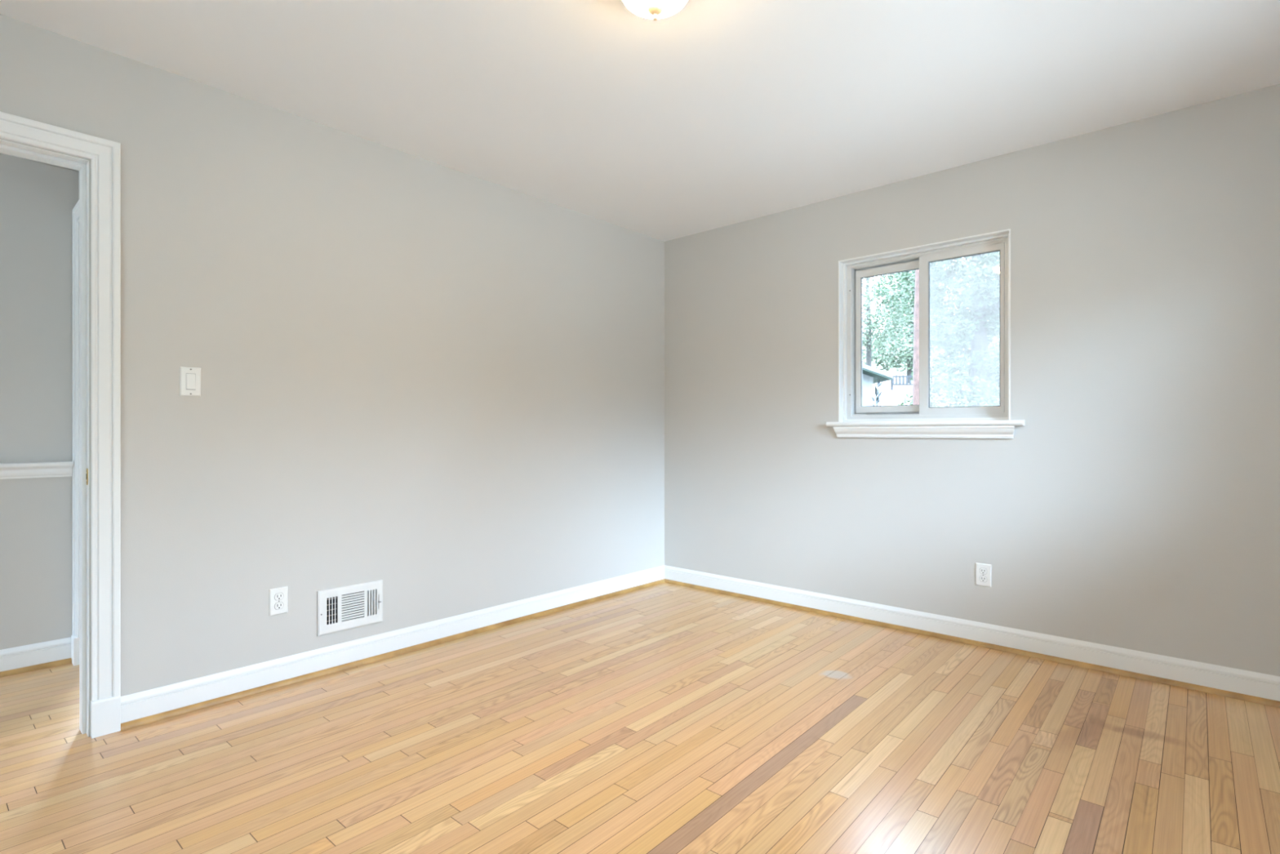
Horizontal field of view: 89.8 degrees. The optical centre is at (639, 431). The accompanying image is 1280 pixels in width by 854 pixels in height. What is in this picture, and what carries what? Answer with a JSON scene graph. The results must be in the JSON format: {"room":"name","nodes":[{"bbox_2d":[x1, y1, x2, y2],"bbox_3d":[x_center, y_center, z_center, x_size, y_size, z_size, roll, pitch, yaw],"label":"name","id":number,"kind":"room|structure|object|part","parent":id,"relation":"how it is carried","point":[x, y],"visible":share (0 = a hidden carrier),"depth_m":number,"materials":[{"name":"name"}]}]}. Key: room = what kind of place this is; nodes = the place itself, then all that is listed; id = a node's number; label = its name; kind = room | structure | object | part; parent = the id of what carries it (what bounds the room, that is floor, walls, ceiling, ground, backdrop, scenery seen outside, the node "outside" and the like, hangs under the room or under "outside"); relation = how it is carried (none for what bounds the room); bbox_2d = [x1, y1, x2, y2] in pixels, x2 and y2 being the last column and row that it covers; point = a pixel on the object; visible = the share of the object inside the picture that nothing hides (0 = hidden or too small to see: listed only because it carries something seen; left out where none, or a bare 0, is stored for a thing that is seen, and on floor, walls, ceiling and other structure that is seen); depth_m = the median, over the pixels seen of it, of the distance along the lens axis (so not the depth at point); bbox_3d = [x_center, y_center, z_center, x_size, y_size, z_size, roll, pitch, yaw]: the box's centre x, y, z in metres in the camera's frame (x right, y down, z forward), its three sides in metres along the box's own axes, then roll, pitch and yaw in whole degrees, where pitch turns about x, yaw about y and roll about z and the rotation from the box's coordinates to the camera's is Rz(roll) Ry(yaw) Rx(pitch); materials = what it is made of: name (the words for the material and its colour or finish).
{"room":"empty bedroom","nodes":[
{"label":"empty bedroom","id":0,"kind":"room"},
{"bbox_2d":[0,153,78,649],"bbox_3d":[-3.524,-0.144,2.117,0.100,2.440,2.528,0,0,42],"label":"wall","id":1,"kind":"structure","parent":0,"point":[37,200],"depth_m":2.92,"materials":[{"name":"grey paint"}]},
{"bbox_2d":[0,636,71,671],"bbox_3d":[-3.490,1.019,2.070,0.013,0.114,2.504,0,0,42],"label":"baseboard","id":2,"kind":"structure","parent":1,"relation":"attached to","point":[16,657],"depth_m":2.90,"materials":[{"name":"white paint"}]},
{"bbox_2d":[0,657,71,677],"bbox_3d":[-3.479,1.065,2.060,0.017,0.021,2.504,0,0,42],"label":"trim","id":3,"kind":"structure","parent":1,"relation":"attached to","point":[52,664],"depth_m":2.89,"materials":[{"name":"brown wood"}]},
{"bbox_2d":[0,461,73,479],"bbox_3d":[-3.479,0.175,2.060,0.043,0.070,2.504,0,0,42],"label":"chair rail","id":4,"kind":"object","parent":1,"relation":"attached to","point":[60,468],"visible":1,"depth_m":2.90,"materials":[{"name":"white paint"}]},
{"bbox_2d":[78,171,79,199],"bbox_3d":[-3.187,-0.139,3.581,3.390,2.450,0.100,0,0,42],"label":"wall","id":5,"kind":"structure","parent":0,"point":[78,171],"depth_m":3.02,"materials":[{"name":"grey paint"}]},
{"bbox_2d":[71,200,79,666],"bbox_3d":[-2.270,0.019,2.739,0.930,2.115,0.128,0,0,42],"label":"door","id":6,"kind":"structure","parent":5,"relation":"in","point":[75,636],"depth_m":2.97,"materials":[{"name":"white paint"}]},
{"bbox_2d":[0,13,664,736],"bbox_3d":[-1.738,-0.139,2.576,0.110,2.450,5.600,0,0,42],"label":"wall","id":7,"kind":"structure","parent":0,"point":[444,386],"depth_m":2.89,"materials":[{"name":"grey paint"}]},
{"bbox_2d":[0,111,120,738],"bbox_3d":[-2.249,0.019,2.007,0.164,2.115,0.964,0,0,42],"label":"door frame","id":8,"kind":"structure","parent":7,"relation":"in","point":[104,155],"depth_m":2.28,"materials":[{"name":"white paint"}]},
{"bbox_3d":[-1.958,0.160,2.275,0.022,0.058,0.002,0,0,42],"label":"plate","id":9,"kind":"part","parent":8,"relation":"part of","materials":[{"name":"gold metal"}]},
{"bbox_2d":[179,366,200,396],"bbox_3d":[-1.738,-0.192,2.485,0.010,0.112,0.069,0,0,42],"label":"light switch","id":10,"kind":"object","parent":7,"relation":"attached to","point":[189,377],"visible":1,"depth_m":2.48,"materials":[{"name":"white plastic"}]},
{"bbox_3d":[-1.737,-0.192,2.484,0.001,0.067,0.034,0,0,42],"label":"switch frame","id":11,"kind":"part","parent":10,"relation":"part of","materials":[{"name":"white plastic"}]},
{"bbox_2d":[269,586,288,615],"bbox_3d":[-1.528,0.718,2.719,0.009,0.112,0.072,0,0,42],"label":"wall outlet","id":12,"kind":"object","parent":7,"relation":"attached to","point":[278,597],"visible":1,"depth_m":2.72,"materials":[{"name":"white plastic"}]},
{"bbox_2d":[274,601,283,609],"bbox_3d":[-1.528,0.738,2.718,0.001,0.030,0.036,0,0,42],"label":"receptacle","id":13,"kind":"object","parent":12,"relation":"attached to","point":[277,605],"depth_m":2.71,"materials":[{"name":"white plastic"}]},
{"bbox_2d":[274,592,283,599],"bbox_3d":[-1.526,0.699,2.717,0.004,0.030,0.036,0,0,42],"label":"receptacle","id":14,"kind":"object","parent":12,"relation":"attached to","point":[277,596],"depth_m":2.71,"materials":[{"name":"white plastic"}]},
{"bbox_2d":[317,579,382,635],"bbox_3d":[-1.357,0.805,2.975,0.113,0.197,0.296,0,0,42],"label":"air vent","id":15,"kind":"object","parent":7,"relation":"in","point":[354,606],"visible":1,"depth_m":2.95,"materials":[{"name":"white metal"}]},
{"bbox_2d":[120,564,664,723],"bbox_3d":[-0.851,1.019,3.470,0.013,0.114,3.084,0,0,42],"label":"baseboard","id":16,"kind":"structure","parent":7,"relation":"attached to","point":[149,702],"depth_m":2.93,"materials":[{"name":"white paint"}]},
{"bbox_2d":[120,578,665,730],"bbox_3d":[-0.840,1.065,3.460,0.017,0.021,3.084,0,0,42],"label":"trim","id":17,"kind":"structure","parent":7,"relation":"attached to","point":[193,707],"depth_m":2.92,"materials":[{"name":"brown wood"}]},
{"bbox_2d":[0,582,1279,853],"bbox_3d":[-1.651,1.136,2.386,7.468,0.120,6.007,0,0,42],"label":"floor","id":18,"kind":"structure","parent":0,"point":[664,717],"depth_m":2.14,"materials":[{"name":"brown wood"}]},
{"bbox_2d":[0,0,1279,241],"bbox_3d":[-1.507,-1.439,2.436,7.420,0.150,5.900,0,0,42],"label":"ceiling","id":19,"kind":"structure","parent":0,"point":[707,115],"depth_m":2.45,"materials":[{"name":"white paint"}]},
{"bbox_2d":[621,0,688,21],"bbox_3d":[0.046,-1.299,1.930,0.229,0.128,0.229,0,0,42],"label":"ceiling light","id":20,"kind":"object","parent":19,"relation":"attached to","point":[655,10],"visible":1,"depth_m":1.93,"materials":[{"name":"white glass"}]},
{"bbox_2d":[912,269,919,404],"bbox_3d":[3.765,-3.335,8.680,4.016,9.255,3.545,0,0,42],"label":"window frame","id":21,"kind":"structure","parent":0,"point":[916,317],"depth_m":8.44,"materials":[{"name":"white plastic"}]},
{"bbox_2d":[664,84,1279,675],"bbox_3d":[0.399,-0.144,4.555,7.420,2.440,0.200,0,0,42],"label":"wall","id":22,"kind":"structure","parent":0,"point":[1135,504],"depth_m":3.04,"materials":[{"name":"grey paint"}]},
{"bbox_2d":[826,228,1024,438],"bbox_3d":[1.528,-0.479,3.487,1.004,1.026,0.208,0,0,42],"label":"window","id":23,"kind":"structure","parent":22,"relation":"in","point":[855,420],"depth_m":3.49,"materials":[{"name":"white paint"}]},
{"bbox_3d":[1.427,-0.526,3.658,0.401,0.836,0.024,0,0,42],"label":"sash","id":24,"kind":"part","parent":23,"relation":"part of","materials":[{"name":"clear plastic"}]},
{"bbox_3d":[1.688,-0.525,3.382,0.415,0.869,0.024,0,0,42],"label":"sash","id":25,"kind":"part","parent":23,"relation":"part of","materials":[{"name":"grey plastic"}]},
{"bbox_2d":[664,564,1279,701],"bbox_3d":[1.554,1.019,3.372,3.720,0.114,0.013,0,0,42],"label":"baseboard","id":26,"kind":"structure","parent":22,"relation":"attached to","point":[1219,677],"depth_m":3.12,"materials":[{"name":"white paint"}]},
{"bbox_2d":[664,578,1279,707],"bbox_3d":[1.544,1.065,3.361,3.720,0.021,0.017,0,0,42],"label":"trim","id":27,"kind":"structure","parent":22,"relation":"attached to","point":[1273,703],"depth_m":3.11,"materials":[{"name":"brown wood"}]},
{"bbox_2d":[975,562,991,586],"bbox_3d":[1.723,0.720,3.224,0.072,0.112,0.009,0,0,42],"label":"wall outlet","id":28,"kind":"object","parent":22,"relation":"attached to","point":[983,571],"visible":1,"depth_m":3.22,"materials":[{"name":"white plastic"}]},
{"bbox_2d":[979,575,986,582],"bbox_3d":[1.721,0.740,3.222,0.034,0.028,0.003,0,0,42],"label":"receptacle","id":29,"kind":"object","parent":28,"relation":"attached to","point":[982,578],"depth_m":3.22,"materials":[{"name":"white plastic"}]},
{"bbox_2d":[979,568,986,573],"bbox_3d":[1.721,0.701,3.221,0.036,0.030,0.004,0,0,42],"label":"receptacle","id":30,"kind":"object","parent":28,"relation":"attached to","point":[982,571],"depth_m":3.22,"materials":[{"name":"white plastic"}]},
{"label":"outside","id":31,"kind":"structure","parent":0,"visible":0},
{"bbox_2d":[873,372,992,406],"bbox_3d":[24.639,-4.368,46.785,120.000,11.714,95.000,0,0,42],"label":"ground","id":32,"kind":"structure","parent":31,"point":[889,397],"depth_m":39.31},
{"bbox_2d":[870,379,883,405],"bbox_3d":[4.049,0.012,10.998,0.346,1.803,0.315,0,0,42],"label":"shrub","id":33,"kind":"object","parent":32,"relation":"on","point":[877,384],"visible":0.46,"depth_m":10.99,"materials":[{"name":"green plant"}]},
{"bbox_2d":[862,364,893,405],"bbox_3d":[5.316,-1.890,27.950,7.800,3.155,9.100,0,0,0],"label":"house","id":34,"kind":"structure","parent":32,"relation":"on","point":[871,375],"depth_m":24.00,"materials":[{"name":"white"}]},
{"bbox_2d":[862,272,942,366],"bbox_3d":[12.871,-7.330,35.332,7.269,11.190,7.747,0,0,42],"label":"leafy tree","id":35,"kind":"object","parent":32,"relation":"on","point":[868,303],"visible":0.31,"depth_m":34.37,"materials":[{"name":"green plant"}]},
{"bbox_2d":[862,259,969,382],"bbox_3d":[24.274,-11.259,55.899,9.651,14.523,10.662,0,0,-18],"label":"leafy tree","id":36,"kind":"object","parent":32,"relation":"on","point":[880,358],"visible":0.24,"depth_m":55.24,"materials":[{"name":"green plant"}]},
{"bbox_2d":[897,391,943,407],"bbox_3d":[5.575,-0.084,12.955,0.993,1.465,0.748,0,0,42],"label":"bush","id":37,"kind":"object","parent":32,"relation":"on","point":[931,405],"visible":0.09,"depth_m":12.91,"materials":[{"name":"green plant"}]},
{"bbox_2d":[890,374,964,390],"bbox_3d":[20.568,-3.264,44.040,6.740,1.208,0.181,0,0,0],"label":"fence","id":38,"kind":"object","parent":32,"relation":"on","point":[903,376],"visible":0.26,"depth_m":43.95,"materials":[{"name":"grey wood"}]},
{"bbox_2d":[872,257,989,399],"bbox_3d":[9.993,-5.175,23.193,5.092,9.688,4.343,0,0,42],"label":"leafy tree","id":39,"kind":"object","parent":32,"relation":"on","point":[940,292],"visible":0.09,"depth_m":22.69,"materials":[{"name":"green plant"}]},
{"bbox_2d":[894,258,999,375],"bbox_3d":[39.333,-15.362,77.143,17.209,19.450,15.765,0,0,42],"label":"leafy tree","id":40,"kind":"object","parent":32,"relation":"on","point":[996,345],"visible":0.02,"depth_m":77.78,"materials":[{"name":"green plant"}]},
{"bbox_2d":[908,251,999,407],"bbox_3d":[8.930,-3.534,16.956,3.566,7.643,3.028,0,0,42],"label":"window glass","id":41,"kind":"object","parent":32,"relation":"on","point":[984,299],"visible":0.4,"depth_m":16.76,"materials":[{"name":"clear glass"}]},
{"bbox_2d":[938,255,999,398],"bbox_3d":[14.300,-5.455,25.115,5.834,9.544,6.426,0,0,42],"label":"leafy tree","id":42,"kind":"object","parent":32,"relation":"on","point":[997,336],"visible":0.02,"depth_m":25.17,"materials":[{"name":"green plant"}]}
]}

